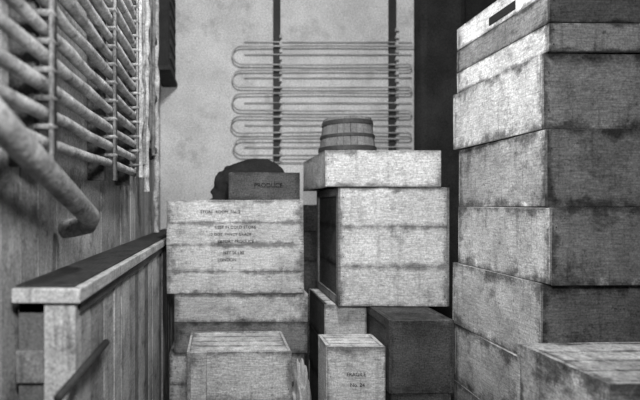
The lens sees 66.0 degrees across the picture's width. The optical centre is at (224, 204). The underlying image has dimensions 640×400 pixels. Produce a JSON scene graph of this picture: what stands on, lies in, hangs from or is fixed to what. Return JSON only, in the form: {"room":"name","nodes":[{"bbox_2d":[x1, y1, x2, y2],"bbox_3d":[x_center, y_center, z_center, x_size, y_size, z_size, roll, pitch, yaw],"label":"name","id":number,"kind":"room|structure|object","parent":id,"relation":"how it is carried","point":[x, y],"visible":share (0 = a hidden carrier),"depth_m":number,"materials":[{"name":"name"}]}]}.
{"room":"storage room","nodes":[
{"label":"storage room","id":0,"kind":"room"},
{"bbox_2d":[0,0,159,399],"bbox_3d":[-0.721,-0.375,1.700,0.102,3.750,6.600,0,0,0],"label":"wall","id":1,"kind":"structure","parent":0,"point":[32,246],"depth_m":1.85,"materials":[{"name":"grey wood"}]},
{"bbox_2d":[0,98,99,237],"bbox_3d":[-0.556,-0.092,1.337,0.187,0.447,1.197,0,0,0],"label":"drain pipe","id":2,"kind":"object","parent":1,"relation":"attached to","point":[16,140],"visible":1,"depth_m":1.30,"materials":[{"name":"grey metal"}]},
{"bbox_2d":[0,0,139,185],"bbox_3d":[-0.599,-1.185,1.200,0.135,2.130,3.737,0,0,0],"label":"coil","id":3,"kind":"object","parent":1,"relation":"attached to","point":[24,24],"visible":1,"depth_m":1.87,"materials":[{"name":"grey metal"}]},
{"bbox_2d":[130,0,159,232],"bbox_3d":[-0.596,-1.006,3.660,0.140,2.492,1.200,0,0,0],"label":"pipes","id":4,"kind":"object","parent":1,"relation":"attached to","point":[149,121],"visible":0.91,"depth_m":3.56,"materials":[{"name":"grey metal"}]},
{"bbox_2d":[165,379,308,399],"bbox_3d":[0.837,1.550,1.750,3.366,0.100,6.700,0,0,0],"label":"floor","id":5,"kind":"structure","parent":0,"point":[167,394],"depth_m":3.78,"materials":[{"name":"concrete"}]},
{"bbox_2d":[11,229,173,399],"bbox_3d":[-0.540,0.873,3.135,0.214,1.254,3.711,0,0,0],"label":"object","id":6,"kind":"object","parent":5,"relation":"on","point":[100,326],"visible":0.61,"depth_m":1.80,"materials":[{"name":"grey wood"}]},
{"bbox_2d":[169,342,303,399],"bbox_3d":[0.085,1.280,3.770,0.975,0.445,0.666,0,0,0],"label":"crate","id":7,"kind":"object","parent":5,"relation":"on","point":[177,361],"visible":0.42,"depth_m":3.44,"materials":[{"name":"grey wood"}]},
{"bbox_2d":[174,290,307,352],"bbox_3d":[0.115,0.844,3.760,0.955,0.427,0.686,0,0,0],"label":"crate","id":8,"kind":"object","parent":7,"relation":"on","point":[287,313],"visible":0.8,"depth_m":3.42,"materials":[{"name":"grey wood"}]},
{"bbox_2d":[166,200,303,293],"bbox_3d":[0.072,0.296,3.759,0.979,0.673,0.728,0,0,0],"label":"crate","id":9,"kind":"object","parent":8,"relation":"on","point":[214,246],"visible":1,"depth_m":3.40,"materials":[{"name":"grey wood"}]},
{"bbox_2d":[210,158,284,199],"bbox_3d":[0.233,-0.212,3.963,0.722,0.346,0.266,0,0,0],"label":"sack","id":10,"kind":"object","parent":9,"relation":"on","point":[219,191],"visible":0.39,"depth_m":3.91,"materials":[{"name":"black fabric"}]},
{"bbox_2d":[228,172,299,199],"bbox_3d":[0.285,-0.137,3.639,0.520,0.199,0.326,0,0,0],"label":"wooden box","id":11,"kind":"object","parent":9,"relation":"on","point":[241,185],"visible":0.99,"depth_m":3.48,"materials":[{"name":"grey wood"}]},
{"bbox_2d":[187,331,291,399],"bbox_3d":[0.083,1.194,3.130,0.640,0.616,0.485,0,0,-1],"label":"crate","id":12,"kind":"object","parent":5,"relation":"on","point":[241,365],"visible":1,"depth_m":2.90,"materials":[{"name":"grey wood"}]},
{"bbox_2d":[292,358,311,399],"bbox_3d":[0.490,1.252,3.147,0.138,0.499,0.238,0,0,-16],"label":"rag","id":13,"kind":"object","parent":5,"relation":"on","point":[301,390],"visible":0.96,"depth_m":3.10,"materials":[{"name":"grey fabric"}]},
{"bbox_2d":[304,291,308,378],"bbox_3d":[0.800,1.125,4.375,0.365,0.755,0.456,0,0,0],"label":"crate","id":14,"kind":"object","parent":5,"relation":"on","point":[306,355],"visible":0.02,"depth_m":4.15,"materials":[{"name":"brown wood"}]},
{"bbox_2d":[302,205,317,290],"bbox_3d":[0.800,0.373,4.379,0.365,0.750,0.446,0,0,0],"label":"crate","id":15,"kind":"object","parent":14,"relation":"on","point":[309,222],"visible":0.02,"depth_m":4.16,"materials":[{"name":"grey wood"}]},
{"bbox_2d":[309,289,366,399],"bbox_3d":[0.798,1.081,3.475,0.279,0.843,0.616,0,0,0],"label":"wooden box","id":16,"kind":"object","parent":5,"relation":"on","point":[325,317],"visible":0.34,"depth_m":3.22,"materials":[{"name":"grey wood"}]},
{"bbox_2d":[317,187,448,306],"bbox_3d":[1.090,0.272,3.465,0.720,0.771,0.736,0,0,0],"label":"crate","id":17,"kind":"object","parent":16,"relation":"on","point":[376,246],"visible":1,"depth_m":3.10,"materials":[{"name":"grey wood"}]},
{"bbox_2d":[303,150,440,190],"bbox_3d":[1.018,-0.234,3.524,0.749,0.240,0.875,0,0,0],"label":"wooden box","id":18,"kind":"object","parent":17,"relation":"on","point":[329,169],"visible":0.95,"depth_m":3.09,"materials":[{"name":"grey wood"}]},
{"bbox_2d":[318,116,376,153],"bbox_3d":[0.885,-0.485,3.480,0.414,0.265,0.414,0,0,0],"label":"wooden tub","id":19,"kind":"object","parent":18,"relation":"on","point":[339,132],"visible":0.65,"depth_m":3.32,"materials":[{"name":"wood"}]},
{"bbox_2d":[318,334,384,399],"bbox_3d":[0.752,1.157,2.883,0.340,0.691,0.275,0,0,0],"label":"crate","id":20,"kind":"object","parent":5,"relation":"on","point":[350,366],"visible":1,"depth_m":2.75,"materials":[{"name":"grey wood"}]},
{"bbox_2d":[385,389,450,399],"bbox_3d":[1.127,1.292,3.090,0.350,0.421,0.666,0,0,0],"label":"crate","id":21,"kind":"object","parent":5,"relation":"on","point":[388,396],"visible":0.17,"depth_m":2.76,"materials":[{"name":"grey wood"}]},
{"bbox_2d":[367,306,453,393],"bbox_3d":[1.127,0.870,3.084,0.375,0.424,0.674,0,0,0],"label":"crate","id":22,"kind":"object","parent":21,"relation":"on","point":[418,341],"visible":0.73,"depth_m":2.75,"materials":[{"name":"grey wood"}]},
{"bbox_2d":[451,328,455,399],"bbox_3d":[1.850,1.250,3.575,0.705,0.504,0.656,0,0,0],"label":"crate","id":23,"kind":"object","parent":5,"relation":"on","point":[452,394],"visible":0.02,"depth_m":3.25,"materials":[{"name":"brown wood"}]},
{"bbox_2d":[454,380,480,399],"bbox_3d":[1.860,1.320,2.691,0.744,0.365,0.876,0,0,0],"label":"crate","id":24,"kind":"object","parent":5,"relation":"on","point":[460,392],"visible":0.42,"depth_m":3.03,"materials":[{"name":"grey wood"}]},
{"bbox_2d":[455,324,516,399],"bbox_3d":[1.862,0.954,2.698,0.742,0.369,0.874,0,0,1],"label":"crate","id":25,"kind":"object","parent":24,"relation":"on","point":[487,369],"visible":0.34,"depth_m":2.76,"materials":[{"name":"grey wood"}]},
{"bbox_2d":[452,262,639,353],"bbox_3d":[1.865,0.570,2.712,0.744,0.396,0.876,0,0,-1],"label":"crate","id":26,"kind":"object","parent":25,"relation":"on","point":[506,310],"visible":0.61,"depth_m":2.30,"materials":[{"name":"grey wood"}]},
{"bbox_2d":[458,207,639,285],"bbox_3d":[1.874,0.192,2.655,0.745,0.362,0.876,0,0,-1],"label":"crate","id":27,"kind":"object","parent":26,"relation":"on","point":[554,246],"visible":0.99,"depth_m":2.22,"materials":[{"name":"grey wood"}]},
{"bbox_2d":[459,129,639,206],"bbox_3d":[1.884,-0.174,2.678,0.745,0.369,0.875,0,0,1],"label":"crate","id":28,"kind":"object","parent":27,"relation":"on","point":[548,167],"visible":1,"depth_m":2.25,"materials":[{"name":"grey wood"}]},
{"bbox_2d":[453,53,639,149],"bbox_3d":[1.872,-0.540,2.712,0.745,0.361,0.876,0,0,-1],"label":"crate","id":29,"kind":"object","parent":28,"relation":"on","point":[545,91],"visible":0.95,"depth_m":2.28,"materials":[{"name":"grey wood"}]},
{"bbox_2d":[457,0,639,93],"bbox_3d":[1.881,-0.931,2.689,0.746,0.423,0.876,0,0,-1],"label":"crate","id":30,"kind":"object","parent":29,"relation":"on","point":[506,34],"visible":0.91,"depth_m":2.33,"materials":[{"name":"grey wood"}]},
{"bbox_2d":[517,342,639,399],"bbox_3d":[1.616,1.050,1.859,0.674,0.904,0.486,0,0,-2],"label":"crate","id":31,"kind":"object","parent":5,"relation":"on","point":[595,370],"visible":1,"depth_m":1.87,"materials":[{"name":"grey wood"}]},
{"bbox_2d":[160,0,413,229],"bbox_3d":[0.837,-0.375,5.050,3.366,3.750,0.100,0,0,0],"label":"wall","id":32,"kind":"structure","parent":0,"point":[197,137],"depth_m":5.00,"materials":[{"name":"paint"}]},
{"bbox_2d":[231,0,412,163],"bbox_3d":[0.995,-1.340,4.961,1.871,1.820,0.078,0,0,0],"label":"coil","id":33,"kind":"object","parent":32,"relation":"attached to","point":[392,44],"depth_m":4.96,"materials":[{"name":"metal"}]},
{"bbox_2d":[414,0,464,327],"bbox_3d":[2.180,-0.375,4.890,0.480,3.750,0.220,0,0,0],"label":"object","id":34,"kind":"structure","parent":32,"relation":"attached to","point":[436,22],"depth_m":4.78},
{"bbox_2d":[465,0,496,22],"bbox_3d":[2.470,-0.375,1.700,0.100,3.750,6.600,0,0,0],"label":"wall","id":35,"kind":"structure","parent":0,"point":[473,8],"depth_m":4.66,"materials":[{"name":"black"}]},
{"bbox_3d":[0.837,-2.300,1.750,3.366,0.100,6.700,0,0,0],"label":"ceiling","id":36,"kind":"structure","parent":0,"visible":0},
{"bbox_2d":[158,0,177,86],"bbox_3d":[-0.568,-1.734,4.650,0.155,1.029,0.640,0,0,0],"label":"housing","id":37,"kind":"object","parent":36,"relation":"attached to","point":[166,57],"visible":0.92,"depth_m":4.35,"materials":[{"name":"metal"}]}
]}

